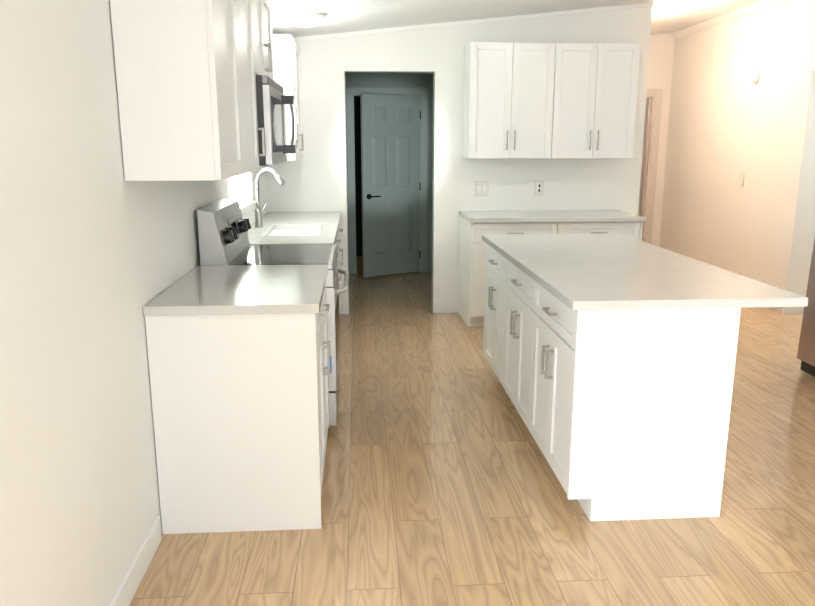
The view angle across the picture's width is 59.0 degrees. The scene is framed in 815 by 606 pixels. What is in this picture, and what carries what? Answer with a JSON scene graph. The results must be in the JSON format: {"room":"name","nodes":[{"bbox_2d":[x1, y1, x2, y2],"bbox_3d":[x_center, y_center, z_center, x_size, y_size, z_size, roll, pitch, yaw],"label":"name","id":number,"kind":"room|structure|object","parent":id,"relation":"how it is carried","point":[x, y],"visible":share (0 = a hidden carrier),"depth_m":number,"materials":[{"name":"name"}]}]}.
{"room":"kitchen","nodes":[
{"label":"kitchen","id":0,"kind":"room"},
{"bbox_2d":[0,0,266,605],"bbox_3d":[-1.111,-0.803,3.735,0.120,2.950,5.120,-1,13,-4],"label":"wall","id":1,"kind":"structure","parent":0,"point":[98,252],"depth_m":1.96,"materials":[{"name":"white paint"}]},
{"bbox_2d":[109,516,161,605],"bbox_3d":[-0.915,1.004,2.167,0.013,0.100,1.260,-1,13,-4],"label":"baseboard","id":2,"kind":"structure","parent":1,"relation":"attached to","point":[132,580],"depth_m":2.50,"materials":[{"name":"white wood"}]},
{"bbox_2d":[110,0,264,180],"bbox_3d":[-0.812,-0.956,2.832,0.354,0.890,0.988,-1,13,-4],"label":"upper cabinet","id":3,"kind":"object","parent":1,"relation":"attached to","point":[186,83],"visible":0.98,"depth_m":2.40,"materials":[{"name":"white wood"}]},
{"bbox_2d":[231,172,254,211],"bbox_3d":[-1.169,-1.078,4.850,0.120,0.895,0.920,-1,13,-4],"label":"window","id":4,"kind":"structure","parent":1,"relation":"in","point":[244,198],"depth_m":5.28,"materials":[{"name":"white plastic"}]},
{"bbox_2d":[252,0,273,79],"bbox_3d":[-0.871,-1.360,3.638,0.354,0.450,0.756,-1,13,-4],"label":"upper cabinet","id":5,"kind":"object","parent":1,"relation":"attached to","point":[262,28],"visible":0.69,"depth_m":3.62,"materials":[{"name":"white wood"}]},
{"bbox_2d":[256,75,298,165],"bbox_3d":[-0.814,-0.932,3.737,0.470,0.413,0.752,-1,13,-4],"label":"over-the-range microwave","id":6,"kind":"object","parent":5,"relation":"attached to","point":[273,100],"visible":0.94,"depth_m":3.52,"materials":[{"name":"grey metal"}]},
{"bbox_2d":[272,34,303,159],"bbox_3d":[-1.008,-1.583,5.661,0.354,0.890,0.796,-1,13,-4],"label":"upper cabinet","id":7,"kind":"object","parent":1,"relation":"attached to","point":[286,63],"visible":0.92,"depth_m":5.27,"materials":[{"name":"white wood"}]},
{"bbox_2d":[344,71,434,312],"bbox_3d":[-0.133,-1.366,7.321,1.360,2.500,2.222,-1,13,-4],"label":"wall","id":8,"kind":"structure","parent":0,"point":[401,79],"depth_m":6.18,"materials":[{"name":"white paint"}]},
{"bbox_2d":[346,87,427,272],"bbox_3d":[-0.233,-1.400,8.377,0.920,2.110,0.136,-1,13,-4],"label":"door frame","id":9,"kind":"structure","parent":8,"relation":"attached to","point":[352,92],"depth_m":8.26,"materials":[{"name":"white wood"}]},
{"bbox_2d":[360,93,420,277],"bbox_3d":[-0.176,-1.315,8.165,0.686,2.010,0.422,-1,13,-4],"label":"door","id":10,"kind":"structure","parent":8,"relation":"in","point":[390,155],"depth_m":8.14,"materials":[{"name":"grey wood"}]},
{"bbox_2d":[451,302,457,310],"bbox_3d":[0.406,-0.203,7.617,0.040,0.100,1.980,-1,13,-4],"label":"baseboard","id":11,"kind":"structure","parent":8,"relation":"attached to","point":[455,304],"depth_m":6.52,"materials":[{"name":"white wood"}]},
{"bbox_2d":[265,6,651,313],"bbox_3d":[0.422,-1.367,6.282,3.290,2.950,0.120,-1,13,-4],"label":"wall","id":12,"kind":"structure","parent":0,"point":[314,178],"depth_m":6.19,"materials":[{"name":"white paint"}]},
{"bbox_2d":[294,2,653,41],"bbox_3d":[0.441,-2.327,6.000,3.260,0.368,0.018,-1,13,-4],"label":"crown molding","id":13,"kind":"structure","parent":12,"relation":"attached to","point":[650,4],"depth_m":6.00,"materials":[{"name":"white wood"}]},
{"bbox_2d":[475,182,487,195],"bbox_3d":[0.651,-0.999,6.310,0.116,0.126,0.012,-1,13,-4],"label":"switch plate","id":14,"kind":"object","parent":12,"relation":"attached to","point":[481,188],"depth_m":6.31,"materials":[{"name":"grey plastic"}]},
{"bbox_2d":[535,181,543,194],"bbox_3d":[1.160,-1.011,6.343,0.076,0.126,0.012,-1,13,-4],"label":"electrical outlet","id":15,"kind":"object","parent":12,"relation":"attached to","point":[539,185],"depth_m":6.34,"materials":[{"name":"grey plastic"}]},
{"bbox_2d":[463,42,639,158],"bbox_3d":[1.186,-1.676,6.026,1.390,0.915,0.340,-1,13,-4],"label":"upper cabinet","id":16,"kind":"object","parent":12,"relation":"attached to","point":[549,100],"visible":1,"depth_m":5.90,"materials":[{"name":"white wood"}]},
{"bbox_2d":[129,256,814,605],"bbox_3d":[0.672,0.567,4.510,11.500,0.060,14.200,-1,13,-4],"label":"floor","id":17,"kind":"structure","parent":0,"point":[441,485],"depth_m":2.98,"materials":[{"name":"brown wood"}]},
{"bbox_2d":[143,264,331,533],"bbox_3d":[-0.663,0.360,3.178,0.658,0.920,0.903,-1,13,-4],"label":"base cabinet","id":18,"kind":"object","parent":17,"relation":"on","point":[240,365],"visible":1,"depth_m":2.76,"materials":[{"name":"white wood"}]},
{"bbox_2d":[197,198,348,427],"bbox_3d":[-0.676,0.048,3.963,0.713,1.190,0.754,-1,13,-4],"label":"range","id":19,"kind":"object","parent":17,"relation":"on","point":[224,226],"visible":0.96,"depth_m":3.69,"materials":[{"name":"silver metal"}]},
{"bbox_2d":[335,236,338,276],"bbox_3d":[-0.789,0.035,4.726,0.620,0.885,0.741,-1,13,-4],"label":"base cabinet","id":20,"kind":"object","parent":17,"relation":"on","point":[336,237],"depth_m":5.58,"materials":[{"name":"white wood"}]},
{"bbox_2d":[339,296,340,318],"bbox_3d":[-0.833,-0.106,5.361,0.620,0.885,0.802,-1,13,-4],"label":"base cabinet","id":21,"kind":"object","parent":17,"relation":"on","point":[339,296],"depth_m":6.04,"materials":[{"name":"white wood"}]},
{"bbox_2d":[339,220,342,295],"bbox_3d":[-0.877,-0.246,5.995,0.620,0.885,0.741,-1,13,-4],"label":"base cabinet","id":22,"kind":"object","parent":17,"relation":"on","point":[340,230],"depth_m":5.99,"materials":[{"name":"white wood"}]},
{"bbox_2d":[247,212,340,244],"bbox_3d":[-0.825,-0.555,5.261,0.636,0.035,2.043,-1,13,-4],"label":"countertop","id":23,"kind":"structure","parent":22,"relation":"on","point":[327,223],"depth_m":5.26,"materials":[{"name":"white stone"}]},
{"bbox_2d":[255,168,284,227],"bbox_3d":[-0.959,-0.734,5.028,0.240,0.416,0.235,-1,13,-4],"label":"faucet","id":24,"kind":"object","parent":23,"relation":"on","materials":[{"name":"silver metal"}]},
{"bbox_2d":[267,228,318,235],"bbox_3d":[-0.776,-0.383,4.980,0.372,0.203,0.652,-1,13,-4],"label":"sink","id":25,"kind":"object","parent":23,"relation":"in","point":[274,231],"depth_m":5.09,"materials":[{"name":"white ceramic"}]},
{"bbox_2d":[459,218,566,326],"bbox_3d":[0.864,-0.284,6.168,0.763,0.885,0.621,-1,13,-4],"label":"base cabinet","id":26,"kind":"object","parent":17,"relation":"on","point":[475,226],"depth_m":5.85,"materials":[{"name":"white wood"}]},
{"bbox_2d":[459,210,645,221],"bbox_3d":[1.186,-0.734,6.075,1.430,0.035,0.651,-1,13,-4],"label":"countertop","id":27,"kind":"structure","parent":26,"relation":"on","point":[508,215],"depth_m":5.84,"materials":[{"name":"white stone"}]},
{"bbox_2d":[567,222,642,240],"bbox_3d":[1.506,-0.293,6.210,0.763,0.885,0.621,-1,13,-4],"label":"base cabinet","id":28,"kind":"object","parent":17,"relation":"on","point":[631,229],"depth_m":5.84,"materials":[{"name":"white wood"}]},
{"bbox_2d":[483,241,740,520],"bbox_3d":[0.881,0.235,3.825,0.671,0.885,2.016,-1,13,-4],"label":"kitchen island","id":29,"kind":"object","parent":17,"relation":"on","point":[610,358],"depth_m":2.87,"materials":[{"name":"white wood"}]},
{"bbox_2d":[482,233,807,312],"bbox_3d":[1.012,-0.216,3.734,0.919,0.035,2.040,-1,13,-4],"label":"island countertop","id":30,"kind":"structure","parent":29,"relation":"on","point":[589,272],"depth_m":3.21,"materials":[{"name":"white stone"}]},
{"bbox_2d":[797,238,814,376],"bbox_3d":[3.031,-0.293,4.211,0.917,1.785,0.970,-1,13,-4],"label":"fridge","id":31,"kind":"object","parent":17,"relation":"on","point":[806,352],"visible":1,"depth_m":4.70,"materials":[{"name":"grey metal"}]},
{"bbox_2d":[270,0,762,37],"bbox_3d":[0.672,-1.997,3.943,11.500,0.614,14.200,-1,13,-4],"label":"ceiling","id":32,"kind":"structure","parent":0,"point":[668,16],"depth_m":5.60,"materials":[{"name":"white paint"}]},
{"bbox_2d":[285,12,325,26],"bbox_3d":[-0.714,-1.976,5.052,0.290,0.078,0.290,-1,13,-4],"label":"ceiling light","id":33,"kind":"object","parent":32,"relation":"attached to","point":[313,19],"visible":0.98,"depth_m":4.97,"materials":[{"name":"white glass"}]},
{"bbox_2d":[638,33,674,246],"bbox_3d":[2.649,-1.952,8.924,1.500,2.950,0.120,-1,13,-4],"label":"wall","id":34,"kind":"structure","parent":0,"point":[661,56],"depth_m":8.78,"materials":[{"name":"white paint"}]},
{"bbox_2d":[641,89,662,243],"bbox_3d":[2.610,-1.554,9.001,0.960,2.140,0.138,-1,13,-4],"label":"door frame","id":35,"kind":"structure","parent":34,"relation":"attached to","point":[653,133],"depth_m":8.94,"materials":[{"name":"white wood"}]},
{"bbox_2d":[659,0,814,296],"bbox_3d":[3.694,-0.694,3.244,0.200,2.950,11.870,-1,13,-4],"label":"wall","id":36,"kind":"structure","parent":0,"point":[729,123],"depth_m":7.04,"materials":[{"name":"white paint"}]},
{"bbox_2d":[670,0,792,38],"bbox_3d":[3.356,-2.563,5.984,0.060,0.170,5.440,-1,13,-4],"label":"crown molding","id":37,"kind":"structure","parent":36,"relation":"attached to","point":[740,12],"depth_m":7.29,"materials":[{"name":"white wood"}]},
{"bbox_2d":[739,174,744,186],"bbox_3d":[3.321,-1.219,7.167,0.012,0.126,0.076,-1,13,-4],"label":"switch plate","id":38,"kind":"object","parent":36,"relation":"attached to","point":[741,181],"depth_m":7.15,"materials":[{"name":"grey plastic"}]},
{"bbox_2d":[749,70,759,83],"bbox_3d":[3.310,-2.160,6.881,0.042,0.130,0.130,-1,13,-4],"label":"smoke detector","id":39,"kind":"object","parent":36,"relation":"attached to","point":[754,77],"visible":1,"depth_m":6.85,"materials":[{"name":"white plastic"}]},
{"bbox_2d":[767,307,786,313],"bbox_3d":[3.277,-0.252,7.839,0.040,0.100,2.813,-1,13,-4],"label":"baseboard","id":40,"kind":"structure","parent":36,"relation":"attached to","point":[783,310],"depth_m":6.52,"materials":[{"name":"white wood"}]}
]}

